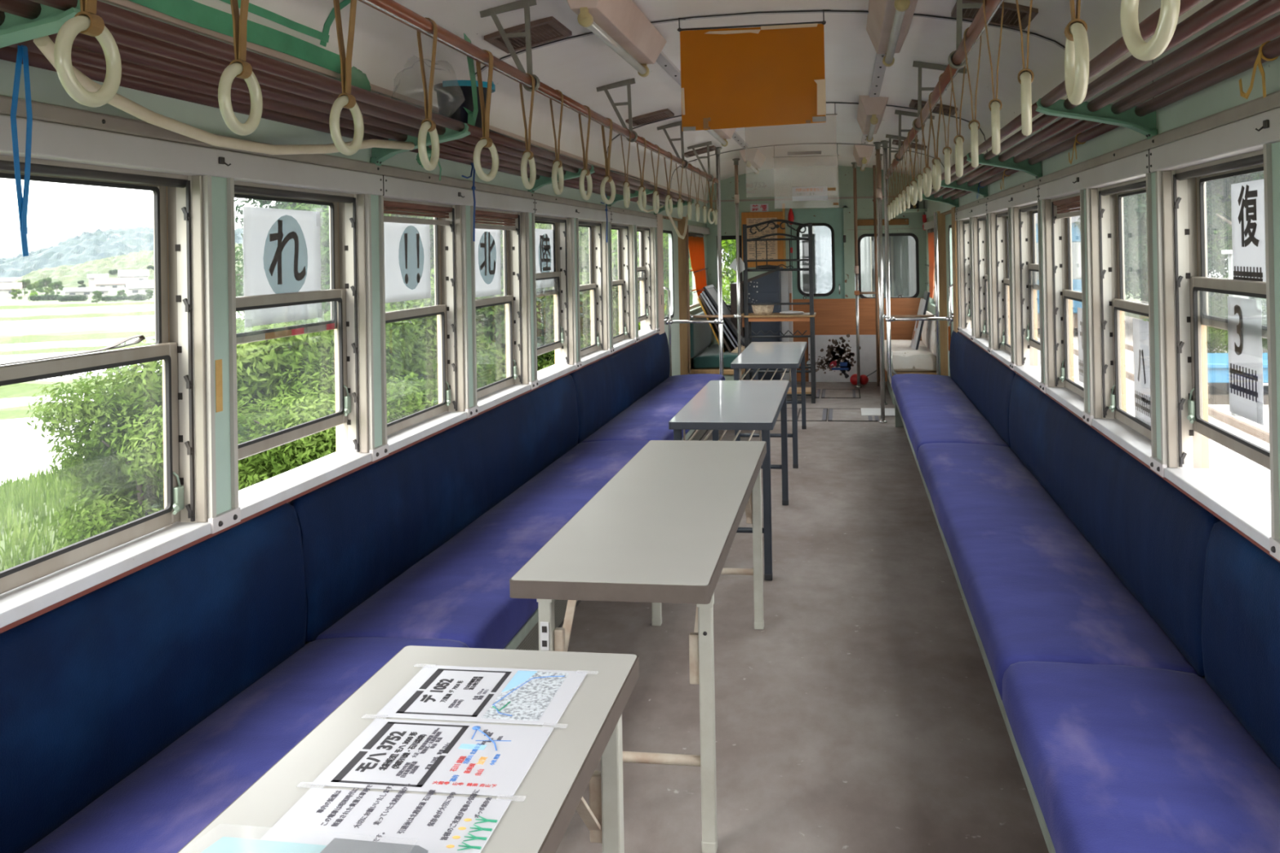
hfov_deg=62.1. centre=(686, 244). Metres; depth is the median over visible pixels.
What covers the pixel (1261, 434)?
track
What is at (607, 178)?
strap
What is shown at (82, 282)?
bush
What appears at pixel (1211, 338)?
shrub
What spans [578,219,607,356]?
window
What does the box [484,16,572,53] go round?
ceiling vent
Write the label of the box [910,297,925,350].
print
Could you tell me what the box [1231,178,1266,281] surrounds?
paper sign
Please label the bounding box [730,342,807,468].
folding table
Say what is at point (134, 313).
field bund
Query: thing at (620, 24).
ceiling lamp
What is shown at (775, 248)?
notice board
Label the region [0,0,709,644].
wall
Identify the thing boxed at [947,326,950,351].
strip
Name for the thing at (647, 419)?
seat cushion
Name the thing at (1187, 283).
window
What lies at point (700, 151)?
grille
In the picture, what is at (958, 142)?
strap
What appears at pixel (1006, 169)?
ribbon
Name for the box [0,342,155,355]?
field bund
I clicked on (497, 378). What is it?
shrub
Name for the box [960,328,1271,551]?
window sill
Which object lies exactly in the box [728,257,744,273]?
cutout
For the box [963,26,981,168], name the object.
strap
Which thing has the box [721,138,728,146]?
socket
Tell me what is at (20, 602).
window sill
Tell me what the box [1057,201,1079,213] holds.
blind
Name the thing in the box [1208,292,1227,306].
shrub
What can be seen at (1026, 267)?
window
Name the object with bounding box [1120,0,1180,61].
strap
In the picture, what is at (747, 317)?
stand
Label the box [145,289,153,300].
bush
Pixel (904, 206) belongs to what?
strap
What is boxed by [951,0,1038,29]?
ceiling vent
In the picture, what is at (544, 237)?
paper sign
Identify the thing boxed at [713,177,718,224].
strap
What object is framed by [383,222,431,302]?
paper sign
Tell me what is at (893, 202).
strap
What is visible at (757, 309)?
straw basket
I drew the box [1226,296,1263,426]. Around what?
paper sign
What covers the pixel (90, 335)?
field bund
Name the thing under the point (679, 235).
hose
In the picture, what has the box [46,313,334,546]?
bush
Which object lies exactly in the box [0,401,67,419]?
field bund
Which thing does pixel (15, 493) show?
meadow grass
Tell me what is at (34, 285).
bush
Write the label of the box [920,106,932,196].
strap
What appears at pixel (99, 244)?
hill
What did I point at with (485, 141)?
strap
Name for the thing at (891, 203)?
strap
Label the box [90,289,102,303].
bush
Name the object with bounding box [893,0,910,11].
socket
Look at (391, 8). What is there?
grab rail
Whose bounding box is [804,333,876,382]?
poster
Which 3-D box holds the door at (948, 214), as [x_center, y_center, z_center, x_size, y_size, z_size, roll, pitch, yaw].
[2.280,0.586,9.051,0.142,1.775,1.260,-1,0,8]
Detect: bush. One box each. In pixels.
[10,288,22,299]
[17,279,33,295]
[26,373,260,551]
[29,291,37,296]
[30,280,44,293]
[35,276,52,293]
[43,287,53,295]
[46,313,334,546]
[48,280,65,293]
[77,280,86,287]
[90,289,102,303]
[108,269,118,274]
[116,289,127,296]
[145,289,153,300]
[146,265,154,270]
[154,310,330,476]
[234,197,437,336]
[235,243,324,328]
[235,304,436,466]
[237,354,430,490]
[278,202,554,368]
[314,268,503,389]
[430,221,618,365]
[535,225,669,345]
[542,229,730,344]
[617,237,736,298]
[617,240,730,305]
[721,244,736,282]
[1074,173,1263,277]
[1123,171,1262,302]
[1123,174,1255,299]
[1140,290,1148,304]
[1207,171,1266,306]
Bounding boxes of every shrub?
[277,351,493,462]
[319,363,438,457]
[428,339,506,386]
[483,337,555,386]
[1142,295,1227,346]
[1206,326,1227,353]
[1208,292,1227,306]
[1208,297,1227,313]
[1221,293,1267,346]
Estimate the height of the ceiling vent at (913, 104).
0.078 m
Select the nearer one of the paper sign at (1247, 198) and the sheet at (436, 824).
the sheet at (436, 824)
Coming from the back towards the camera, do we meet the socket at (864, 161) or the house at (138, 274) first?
the house at (138, 274)
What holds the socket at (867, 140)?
attached to the ceiling lamp at (871, 110)
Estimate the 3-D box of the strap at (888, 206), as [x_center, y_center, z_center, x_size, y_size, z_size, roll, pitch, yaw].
[1.592,-0.378,8.338,0.046,0.386,0.126,-1,0,12]
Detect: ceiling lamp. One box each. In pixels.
[566,0,666,76]
[704,128,736,146]
[738,147,765,173]
[853,144,874,171]
[857,95,888,142]
[866,0,917,66]
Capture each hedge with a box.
[26,293,59,301]
[56,293,88,302]
[101,293,147,302]
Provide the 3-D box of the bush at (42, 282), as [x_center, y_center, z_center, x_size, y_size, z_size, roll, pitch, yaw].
[-204.556,13.847,338.850,4.069,6.693,5.438,-1,-1,37]
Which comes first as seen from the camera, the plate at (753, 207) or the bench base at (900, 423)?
the bench base at (900, 423)
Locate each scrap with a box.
[339,66,370,91]
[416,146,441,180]
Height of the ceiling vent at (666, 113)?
0.078 m
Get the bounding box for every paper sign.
[242,206,321,327]
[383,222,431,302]
[474,228,501,297]
[534,228,554,288]
[1077,306,1083,382]
[1132,317,1151,426]
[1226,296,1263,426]
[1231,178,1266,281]
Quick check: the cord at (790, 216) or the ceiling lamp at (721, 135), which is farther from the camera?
the cord at (790, 216)
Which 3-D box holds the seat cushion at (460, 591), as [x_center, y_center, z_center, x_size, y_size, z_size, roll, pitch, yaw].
[-0.580,1.122,4.327,0.490,0.133,2.952,-1,0,8]
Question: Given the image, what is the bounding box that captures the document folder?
[200,836,428,852]
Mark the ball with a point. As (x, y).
(864, 379)
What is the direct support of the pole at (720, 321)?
attached to the bench base at (526, 638)
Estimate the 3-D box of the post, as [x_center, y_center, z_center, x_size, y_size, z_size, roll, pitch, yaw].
[7.804,1.249,14.988,0.360,2.340,0.190,-1,0,8]
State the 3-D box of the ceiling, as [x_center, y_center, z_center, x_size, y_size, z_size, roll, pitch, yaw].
[0.442,-0.735,5.194,2.386,0.437,15.600,-1,0,8]
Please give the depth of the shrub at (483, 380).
12.74 m
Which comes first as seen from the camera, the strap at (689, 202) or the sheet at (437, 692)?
the sheet at (437, 692)
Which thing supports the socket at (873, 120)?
attached to the ceiling lamp at (871, 110)
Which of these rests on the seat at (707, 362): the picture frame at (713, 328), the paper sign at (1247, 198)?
the picture frame at (713, 328)
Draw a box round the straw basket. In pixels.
[751,304,774,315]
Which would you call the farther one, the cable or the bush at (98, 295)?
the bush at (98, 295)
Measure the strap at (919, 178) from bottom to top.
0.386 m
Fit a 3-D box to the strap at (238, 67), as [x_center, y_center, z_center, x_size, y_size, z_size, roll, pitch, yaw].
[-0.775,-0.382,1.844,0.046,0.386,0.126,-1,0,7]
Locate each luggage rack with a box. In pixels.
[0,0,693,214]
[917,0,1279,208]
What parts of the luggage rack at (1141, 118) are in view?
rod, rod, rod, rod, rod, rod, rod, rod, rod, rod, rod, rod, rod, rod, rod, rod, rod, rod, rod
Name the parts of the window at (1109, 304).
casing, head rail, sash, sash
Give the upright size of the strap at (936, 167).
0.386 m
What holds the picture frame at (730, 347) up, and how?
on the seat at (707, 362)
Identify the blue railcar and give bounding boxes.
[1035,207,1082,331]
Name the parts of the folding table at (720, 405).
leg, leg, leg, leg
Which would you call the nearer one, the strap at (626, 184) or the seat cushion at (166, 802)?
the seat cushion at (166, 802)
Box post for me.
[1221,249,1248,416]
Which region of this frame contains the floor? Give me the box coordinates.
[555,381,1048,852]
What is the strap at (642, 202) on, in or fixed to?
hanging from the grab rail at (391, 8)
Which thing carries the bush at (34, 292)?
on the fields
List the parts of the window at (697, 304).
sash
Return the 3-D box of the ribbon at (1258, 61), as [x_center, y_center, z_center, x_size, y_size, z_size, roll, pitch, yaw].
[1.154,-0.343,2.121,0.047,0.117,0.144,-1,0,8]
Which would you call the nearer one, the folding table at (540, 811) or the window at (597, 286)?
the folding table at (540, 811)
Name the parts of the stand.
post, post, cross rail, wooden shelf, rail, shelf, rail, post, post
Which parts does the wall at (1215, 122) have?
door post, door post, edge trim, edge trim, edge trim, joint plate, edge trim, joint plate, edge trim, joint plate, edge trim, joint plate, moulding, edge trim, joint plate, edge trim, joint plate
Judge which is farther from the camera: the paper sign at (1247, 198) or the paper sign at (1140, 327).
the paper sign at (1140, 327)
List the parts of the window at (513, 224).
sash, sash, head rail, casing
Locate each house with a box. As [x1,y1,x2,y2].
[0,277,17,282]
[0,282,22,297]
[62,286,110,297]
[87,273,108,287]
[93,277,134,291]
[117,269,149,279]
[125,280,154,297]
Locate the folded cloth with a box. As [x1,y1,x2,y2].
[779,311,804,314]
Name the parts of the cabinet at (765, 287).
door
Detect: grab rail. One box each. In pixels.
[358,0,717,183]
[884,0,1003,178]
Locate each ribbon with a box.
[10,44,32,256]
[976,181,984,198]
[1000,168,1010,190]
[1068,133,1085,164]
[1239,40,1278,99]
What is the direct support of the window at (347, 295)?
in the wall at (64, 129)
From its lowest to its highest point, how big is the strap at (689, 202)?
0.386 m
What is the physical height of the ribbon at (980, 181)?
0.107 m
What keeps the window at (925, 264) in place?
in the wall at (1215, 122)
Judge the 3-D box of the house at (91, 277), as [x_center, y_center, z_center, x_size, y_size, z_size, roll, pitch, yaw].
[-207.382,13.351,374.288,6.600,5.700,7.000,-1,0,-30]
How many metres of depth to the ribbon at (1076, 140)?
3.76 m
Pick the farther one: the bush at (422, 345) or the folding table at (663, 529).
the bush at (422, 345)
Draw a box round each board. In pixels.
[677,9,830,131]
[741,211,783,267]
[780,271,793,387]
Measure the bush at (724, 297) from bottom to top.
5.301 m
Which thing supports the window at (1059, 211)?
in the wall at (1215, 122)
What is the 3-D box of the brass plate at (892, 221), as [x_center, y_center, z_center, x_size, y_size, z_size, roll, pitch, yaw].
[2.149,-0.240,11.591,0.555,0.068,0.036,-1,0,8]
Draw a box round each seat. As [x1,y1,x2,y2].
[688,311,745,380]
[884,311,936,404]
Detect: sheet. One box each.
[260,783,511,852]
[310,718,554,797]
[374,665,587,725]
[746,102,837,193]
[773,143,839,204]
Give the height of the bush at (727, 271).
12.695 m
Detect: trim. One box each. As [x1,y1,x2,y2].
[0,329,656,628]
[0,333,657,633]
[958,331,1279,562]
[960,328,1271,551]
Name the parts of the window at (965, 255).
casing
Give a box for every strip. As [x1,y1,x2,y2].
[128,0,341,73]
[320,0,351,46]
[463,32,478,125]
[897,200,927,212]
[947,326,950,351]
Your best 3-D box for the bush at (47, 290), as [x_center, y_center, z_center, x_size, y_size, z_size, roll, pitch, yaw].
[-187.966,14.397,312.810,2.775,3.582,2.954,-1,0,-24]
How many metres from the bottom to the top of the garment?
0.053 m
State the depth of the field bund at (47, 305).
235.02 m
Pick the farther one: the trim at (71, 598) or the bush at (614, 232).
the bush at (614, 232)
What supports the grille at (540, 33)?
attached to the ceiling vent at (543, 30)
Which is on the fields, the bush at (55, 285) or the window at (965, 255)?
the bush at (55, 285)
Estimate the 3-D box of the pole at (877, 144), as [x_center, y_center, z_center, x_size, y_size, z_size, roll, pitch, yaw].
[1.618,0.317,8.837,0.072,2.333,0.072,-1,0,8]
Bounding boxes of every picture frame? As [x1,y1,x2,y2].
[697,297,727,352]
[698,294,734,352]
[700,293,737,348]
[702,284,744,346]
[702,290,742,346]
[910,290,930,350]
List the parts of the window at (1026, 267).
casing, head rail, sash, sash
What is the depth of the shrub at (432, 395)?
11.40 m
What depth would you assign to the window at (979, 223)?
7.15 m
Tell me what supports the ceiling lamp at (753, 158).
attached to the ceiling
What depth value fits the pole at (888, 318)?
8.64 m
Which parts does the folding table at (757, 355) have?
leg, leg, leg, leg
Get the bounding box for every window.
[0,154,207,594]
[234,180,368,460]
[383,197,464,435]
[475,207,528,399]
[534,214,573,364]
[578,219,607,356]
[611,222,634,342]
[636,226,655,329]
[688,267,708,309]
[799,226,916,297]
[924,264,935,303]
[959,218,971,328]
[973,214,988,338]
[991,209,1010,352]
[1013,203,1039,365]
[1044,192,1084,398]
[1089,177,1151,439]
[1161,149,1270,470]
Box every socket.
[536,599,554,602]
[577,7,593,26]
[637,63,649,76]
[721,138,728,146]
[746,160,751,167]
[861,156,866,164]
[866,133,873,142]
[870,114,878,124]
[882,53,894,66]
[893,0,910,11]
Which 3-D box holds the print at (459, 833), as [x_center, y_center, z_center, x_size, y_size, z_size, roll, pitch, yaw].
[-0.294,0.763,1.375,0.011,0.001,0.070,-1,0,8]
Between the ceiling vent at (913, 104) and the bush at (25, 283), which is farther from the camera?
the bush at (25, 283)
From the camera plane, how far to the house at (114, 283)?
361.53 m
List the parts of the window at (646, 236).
sash, sash, casing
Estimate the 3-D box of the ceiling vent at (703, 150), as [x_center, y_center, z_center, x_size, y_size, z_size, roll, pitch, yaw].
[0.117,-0.770,8.806,0.260,0.078,0.250,-1,0,8]
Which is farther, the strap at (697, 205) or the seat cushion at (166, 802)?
the strap at (697, 205)
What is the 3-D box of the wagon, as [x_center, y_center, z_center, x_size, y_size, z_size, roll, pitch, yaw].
[10.042,2.069,16.346,4.600,0.640,1.600,-1,0,8]
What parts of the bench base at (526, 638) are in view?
kick panel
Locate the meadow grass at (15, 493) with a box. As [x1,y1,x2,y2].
[0,462,163,571]
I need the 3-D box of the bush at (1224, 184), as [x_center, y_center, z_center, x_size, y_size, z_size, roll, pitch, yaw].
[12.655,-1.338,25.790,6.740,9.277,5.678,-1,0,24]
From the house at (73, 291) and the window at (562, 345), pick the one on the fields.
the house at (73, 291)
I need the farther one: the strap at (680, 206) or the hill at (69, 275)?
the hill at (69, 275)
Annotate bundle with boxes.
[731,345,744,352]
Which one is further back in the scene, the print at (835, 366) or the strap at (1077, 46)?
the print at (835, 366)
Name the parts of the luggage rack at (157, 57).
rod, rod, rod, rod, rod, rod, rod, rod, rod, rod, rod, rod, rod, rod, rod, rod, rod, rod, rod, rod, rod, rod, rod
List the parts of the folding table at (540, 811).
leg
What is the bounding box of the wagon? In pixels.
[1207,352,1268,404]
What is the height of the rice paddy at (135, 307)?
0.060 m
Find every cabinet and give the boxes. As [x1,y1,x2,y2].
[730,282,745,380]
[740,266,782,380]
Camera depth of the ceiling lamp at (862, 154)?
9.23 m
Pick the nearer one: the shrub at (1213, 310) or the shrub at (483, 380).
the shrub at (483, 380)
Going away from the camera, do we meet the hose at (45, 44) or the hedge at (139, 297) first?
the hose at (45, 44)
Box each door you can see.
[662,215,681,376]
[789,208,845,298]
[941,209,953,377]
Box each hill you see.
[0,226,74,258]
[0,226,243,277]
[10,243,243,290]
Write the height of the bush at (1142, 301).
12.695 m
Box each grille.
[494,23,562,48]
[632,112,668,124]
[687,148,713,155]
[895,142,921,149]
[914,102,951,113]
[962,2,1027,25]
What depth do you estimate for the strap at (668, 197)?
6.36 m
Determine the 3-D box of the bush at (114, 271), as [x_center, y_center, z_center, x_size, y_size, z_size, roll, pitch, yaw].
[-222.542,13.876,414.031,4.873,8.301,6.509,-1,0,5]
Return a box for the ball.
[849,368,879,385]
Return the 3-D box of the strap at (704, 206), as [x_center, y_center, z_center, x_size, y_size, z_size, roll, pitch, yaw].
[0.140,-0.354,8.021,0.046,0.386,0.126,-1,0,3]
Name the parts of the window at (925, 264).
sash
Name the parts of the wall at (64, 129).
edge trim, joint plate, moulding, edge trim, joint plate, edge trim, joint plate, edge trim, joint plate, edge trim, joint plate, edge trim, joint plate, edge trim, joint plate, door post, edge trim, door post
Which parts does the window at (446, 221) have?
sash, sash, head rail, casing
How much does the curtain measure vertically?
0.780 m
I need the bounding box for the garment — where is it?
[756,264,793,268]
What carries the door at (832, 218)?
in the wall at (771, 187)
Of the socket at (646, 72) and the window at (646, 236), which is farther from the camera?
the window at (646, 236)
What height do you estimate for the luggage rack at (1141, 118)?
0.136 m
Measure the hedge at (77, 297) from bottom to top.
2.010 m
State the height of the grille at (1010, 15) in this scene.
0.053 m
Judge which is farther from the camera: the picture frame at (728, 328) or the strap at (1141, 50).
the picture frame at (728, 328)
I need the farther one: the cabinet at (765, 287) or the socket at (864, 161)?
the cabinet at (765, 287)
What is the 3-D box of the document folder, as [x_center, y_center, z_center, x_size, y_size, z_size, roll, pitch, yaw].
[-0.498,0.756,1.230,0.337,0.017,0.255,-1,0,8]
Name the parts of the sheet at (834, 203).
rod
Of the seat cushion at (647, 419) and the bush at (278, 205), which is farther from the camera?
the bush at (278, 205)
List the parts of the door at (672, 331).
grab handle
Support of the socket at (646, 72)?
attached to the ceiling lamp at (620, 24)
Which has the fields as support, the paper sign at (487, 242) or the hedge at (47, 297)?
the hedge at (47, 297)
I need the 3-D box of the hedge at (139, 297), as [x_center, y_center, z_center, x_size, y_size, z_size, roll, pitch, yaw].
[-140.505,13.495,265.452,9.119,2.051,6.966,-1,0,8]
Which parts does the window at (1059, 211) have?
casing, head rail, sash, sash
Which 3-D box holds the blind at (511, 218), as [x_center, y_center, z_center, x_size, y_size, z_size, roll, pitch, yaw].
[-0.867,-0.111,4.688,0.007,0.046,0.722,-1,0,8]
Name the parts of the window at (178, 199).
leather pull, sash, sash, head rail, casing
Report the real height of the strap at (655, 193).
0.386 m
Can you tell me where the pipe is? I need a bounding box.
[933,212,940,374]
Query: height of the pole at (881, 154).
2.326 m
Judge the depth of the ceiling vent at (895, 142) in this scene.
8.51 m
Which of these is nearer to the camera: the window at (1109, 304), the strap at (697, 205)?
the window at (1109, 304)
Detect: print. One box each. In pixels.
[446,818,471,848]
[457,816,497,850]
[831,362,848,369]
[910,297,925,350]
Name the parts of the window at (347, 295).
sash, sash, head rail, casing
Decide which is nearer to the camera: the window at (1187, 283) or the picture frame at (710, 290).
the window at (1187, 283)
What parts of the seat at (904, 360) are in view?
seat, curved rail, seat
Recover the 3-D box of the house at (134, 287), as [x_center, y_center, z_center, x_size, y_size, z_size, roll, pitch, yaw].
[-152.031,12.408,299.412,10.500,4.600,8.000,-1,0,-30]
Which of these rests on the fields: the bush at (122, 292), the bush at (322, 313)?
the bush at (122, 292)
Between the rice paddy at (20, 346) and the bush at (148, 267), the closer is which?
the rice paddy at (20, 346)
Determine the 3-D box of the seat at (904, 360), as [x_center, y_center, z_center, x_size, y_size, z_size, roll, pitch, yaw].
[2.193,1.085,10.439,0.519,0.800,1.495,-1,0,8]
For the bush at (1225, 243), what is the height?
7.480 m
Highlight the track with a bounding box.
[1037,328,1269,443]
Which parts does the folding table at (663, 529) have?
latch plate, leg, leg, leg, leg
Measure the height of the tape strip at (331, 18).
0.273 m
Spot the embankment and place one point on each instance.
(1126, 313)
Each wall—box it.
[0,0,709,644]
[706,165,927,346]
[922,0,1279,679]
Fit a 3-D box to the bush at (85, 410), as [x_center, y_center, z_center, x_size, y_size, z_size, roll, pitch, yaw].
[-5.492,2.701,10.965,2.686,2.830,2.032,-1,0,32]
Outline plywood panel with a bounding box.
[788,294,923,382]
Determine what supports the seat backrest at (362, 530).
attached to the wall at (64, 129)
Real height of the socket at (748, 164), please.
0.060 m
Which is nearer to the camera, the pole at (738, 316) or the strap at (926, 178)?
the strap at (926, 178)
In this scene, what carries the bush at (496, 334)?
on the embankment
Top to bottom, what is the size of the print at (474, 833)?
0.004 m
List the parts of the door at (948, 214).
grab handle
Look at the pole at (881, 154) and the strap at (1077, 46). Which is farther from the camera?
the pole at (881, 154)
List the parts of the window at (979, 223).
casing, sash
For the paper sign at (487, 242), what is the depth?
4.78 m
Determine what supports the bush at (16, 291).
on the fields
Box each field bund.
[0,301,155,309]
[0,311,241,320]
[0,329,155,344]
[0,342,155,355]
[0,373,159,398]
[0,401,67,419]
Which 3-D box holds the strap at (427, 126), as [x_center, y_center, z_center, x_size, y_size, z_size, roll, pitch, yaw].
[-0.651,-0.378,2.680,0.046,0.386,0.126,-1,0,5]
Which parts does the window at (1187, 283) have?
casing, head rail, sash, sash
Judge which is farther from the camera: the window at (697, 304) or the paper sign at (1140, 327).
the window at (697, 304)
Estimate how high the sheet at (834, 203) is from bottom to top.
0.555 m
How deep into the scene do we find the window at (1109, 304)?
3.75 m
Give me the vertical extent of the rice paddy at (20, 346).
0.060 m
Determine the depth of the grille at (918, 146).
8.53 m
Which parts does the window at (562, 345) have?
sash, sash, head rail, casing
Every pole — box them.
[664,146,724,375]
[689,158,742,380]
[851,162,879,387]
[873,142,887,422]
[875,153,935,404]
[880,140,953,391]
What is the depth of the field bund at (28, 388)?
79.88 m
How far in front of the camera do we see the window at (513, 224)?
5.04 m
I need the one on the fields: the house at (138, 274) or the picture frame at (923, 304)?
the house at (138, 274)
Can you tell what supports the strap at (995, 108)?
hanging from the grab rail at (957, 58)
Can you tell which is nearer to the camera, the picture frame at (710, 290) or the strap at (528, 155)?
the strap at (528, 155)
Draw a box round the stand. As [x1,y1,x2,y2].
[741,219,816,403]
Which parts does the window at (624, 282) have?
sash, sash, head rail, casing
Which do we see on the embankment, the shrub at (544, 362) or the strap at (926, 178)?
the shrub at (544, 362)
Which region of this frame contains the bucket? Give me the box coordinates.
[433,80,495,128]
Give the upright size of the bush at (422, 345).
4.298 m
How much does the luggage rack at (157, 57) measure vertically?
0.136 m
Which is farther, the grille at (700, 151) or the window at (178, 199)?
the grille at (700, 151)
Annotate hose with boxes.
[33,35,414,155]
[667,213,688,239]
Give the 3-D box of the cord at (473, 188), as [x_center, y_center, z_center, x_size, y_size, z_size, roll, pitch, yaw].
[-0.850,-0.179,4.152,0.035,0.337,0.124,-1,0,8]
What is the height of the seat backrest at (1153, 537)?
0.401 m
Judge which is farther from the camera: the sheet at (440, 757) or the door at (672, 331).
the door at (672, 331)
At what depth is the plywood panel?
11.58 m
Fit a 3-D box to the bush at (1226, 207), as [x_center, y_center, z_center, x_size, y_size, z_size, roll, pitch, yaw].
[13.928,-0.087,30.241,4.680,6.805,5.464,-1,0,-32]
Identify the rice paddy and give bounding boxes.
[0,304,155,315]
[0,311,244,328]
[0,336,155,350]
[0,350,162,381]
[0,391,106,408]
[0,415,89,485]
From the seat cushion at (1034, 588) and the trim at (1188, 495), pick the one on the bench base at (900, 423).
the seat cushion at (1034, 588)
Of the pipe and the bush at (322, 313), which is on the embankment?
the bush at (322, 313)
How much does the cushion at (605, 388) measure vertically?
0.402 m
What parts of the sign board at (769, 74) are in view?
rod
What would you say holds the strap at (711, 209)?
hanging from the grab rail at (391, 8)
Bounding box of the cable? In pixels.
[636,200,663,212]
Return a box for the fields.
[0,262,731,336]
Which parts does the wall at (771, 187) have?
yellow post, door frame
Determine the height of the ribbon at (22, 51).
0.392 m
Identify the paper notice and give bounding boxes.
[791,186,827,200]
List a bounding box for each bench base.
[503,429,707,650]
[892,389,1055,852]
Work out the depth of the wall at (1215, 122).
3.00 m
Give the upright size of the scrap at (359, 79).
0.167 m
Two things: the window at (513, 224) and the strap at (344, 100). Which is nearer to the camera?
the strap at (344, 100)
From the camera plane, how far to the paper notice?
9.18 m
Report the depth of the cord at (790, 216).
11.70 m
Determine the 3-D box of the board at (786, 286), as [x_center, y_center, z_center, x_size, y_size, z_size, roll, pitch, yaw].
[1.055,0.884,11.056,0.115,1.250,0.090,-1,0,8]
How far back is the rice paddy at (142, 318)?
176.80 m
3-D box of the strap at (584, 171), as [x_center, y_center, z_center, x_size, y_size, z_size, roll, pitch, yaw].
[-0.409,-0.371,4.313,0.046,0.386,0.126,-1,0,13]
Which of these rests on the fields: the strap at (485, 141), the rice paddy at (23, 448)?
the rice paddy at (23, 448)
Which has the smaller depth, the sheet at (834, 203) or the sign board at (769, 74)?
the sign board at (769, 74)
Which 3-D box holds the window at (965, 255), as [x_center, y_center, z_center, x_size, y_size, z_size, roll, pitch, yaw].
[2.070,0.226,7.633,0.106,0.817,0.767,-1,0,8]
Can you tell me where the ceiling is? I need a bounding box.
[193,0,1213,200]
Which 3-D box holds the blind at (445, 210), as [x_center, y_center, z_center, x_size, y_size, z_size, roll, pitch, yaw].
[-0.993,-0.121,3.840,0.007,0.034,0.722,-1,0,8]
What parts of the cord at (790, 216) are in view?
cord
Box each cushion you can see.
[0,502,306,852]
[23,636,469,852]
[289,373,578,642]
[315,440,648,648]
[568,331,670,444]
[580,373,724,443]
[891,373,1008,462]
[917,442,1202,700]
[949,330,1016,448]
[1002,661,1279,852]
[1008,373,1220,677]
[1201,520,1279,769]
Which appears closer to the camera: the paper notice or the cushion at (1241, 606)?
the cushion at (1241, 606)
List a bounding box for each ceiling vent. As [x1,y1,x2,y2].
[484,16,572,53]
[625,108,674,126]
[684,145,715,157]
[892,139,926,150]
[909,99,957,115]
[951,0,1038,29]
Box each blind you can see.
[383,206,448,217]
[475,215,515,226]
[688,232,706,297]
[927,228,934,298]
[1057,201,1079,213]
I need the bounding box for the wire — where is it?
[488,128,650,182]
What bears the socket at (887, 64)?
attached to the ceiling lamp at (888, 21)
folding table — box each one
[177,645,639,852]
[509,440,766,852]
[668,380,789,580]
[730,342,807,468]
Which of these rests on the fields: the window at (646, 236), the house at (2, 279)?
the house at (2, 279)
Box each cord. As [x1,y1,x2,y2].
[461,162,475,241]
[600,193,607,242]
[787,208,794,272]
[922,200,926,230]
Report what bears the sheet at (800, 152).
hanging from the ceiling
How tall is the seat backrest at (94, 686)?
0.401 m
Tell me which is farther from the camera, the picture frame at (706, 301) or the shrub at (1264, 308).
the shrub at (1264, 308)
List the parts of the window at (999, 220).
casing, head rail, sash, sash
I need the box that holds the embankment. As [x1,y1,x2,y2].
[0,289,1267,570]
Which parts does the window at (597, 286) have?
sash, sash, head rail, casing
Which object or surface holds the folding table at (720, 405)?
on the floor
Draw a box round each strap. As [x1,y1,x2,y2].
[53,0,121,106]
[217,0,262,135]
[328,0,364,155]
[417,17,439,170]
[473,49,498,182]
[519,73,536,189]
[549,89,564,195]
[578,105,592,199]
[600,117,615,204]
[620,128,631,208]
[636,137,646,210]
[650,144,659,213]
[663,151,672,216]
[675,157,683,217]
[685,163,692,219]
[693,167,700,221]
[701,171,706,222]
[706,179,715,223]
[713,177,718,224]
[884,173,891,220]
[887,168,893,218]
[889,164,896,217]
[892,158,899,215]
[895,152,902,213]
[898,146,906,211]
[902,139,911,208]
[907,130,917,205]
[913,119,924,201]
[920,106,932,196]
[928,92,941,191]
[938,73,952,184]
[949,65,965,177]
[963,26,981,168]
[982,0,1004,155]
[1015,0,1034,135]
[1064,0,1088,105]
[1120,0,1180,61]
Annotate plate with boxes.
[750,204,768,212]
[857,218,908,226]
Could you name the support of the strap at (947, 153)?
hanging from the grab rail at (957, 58)

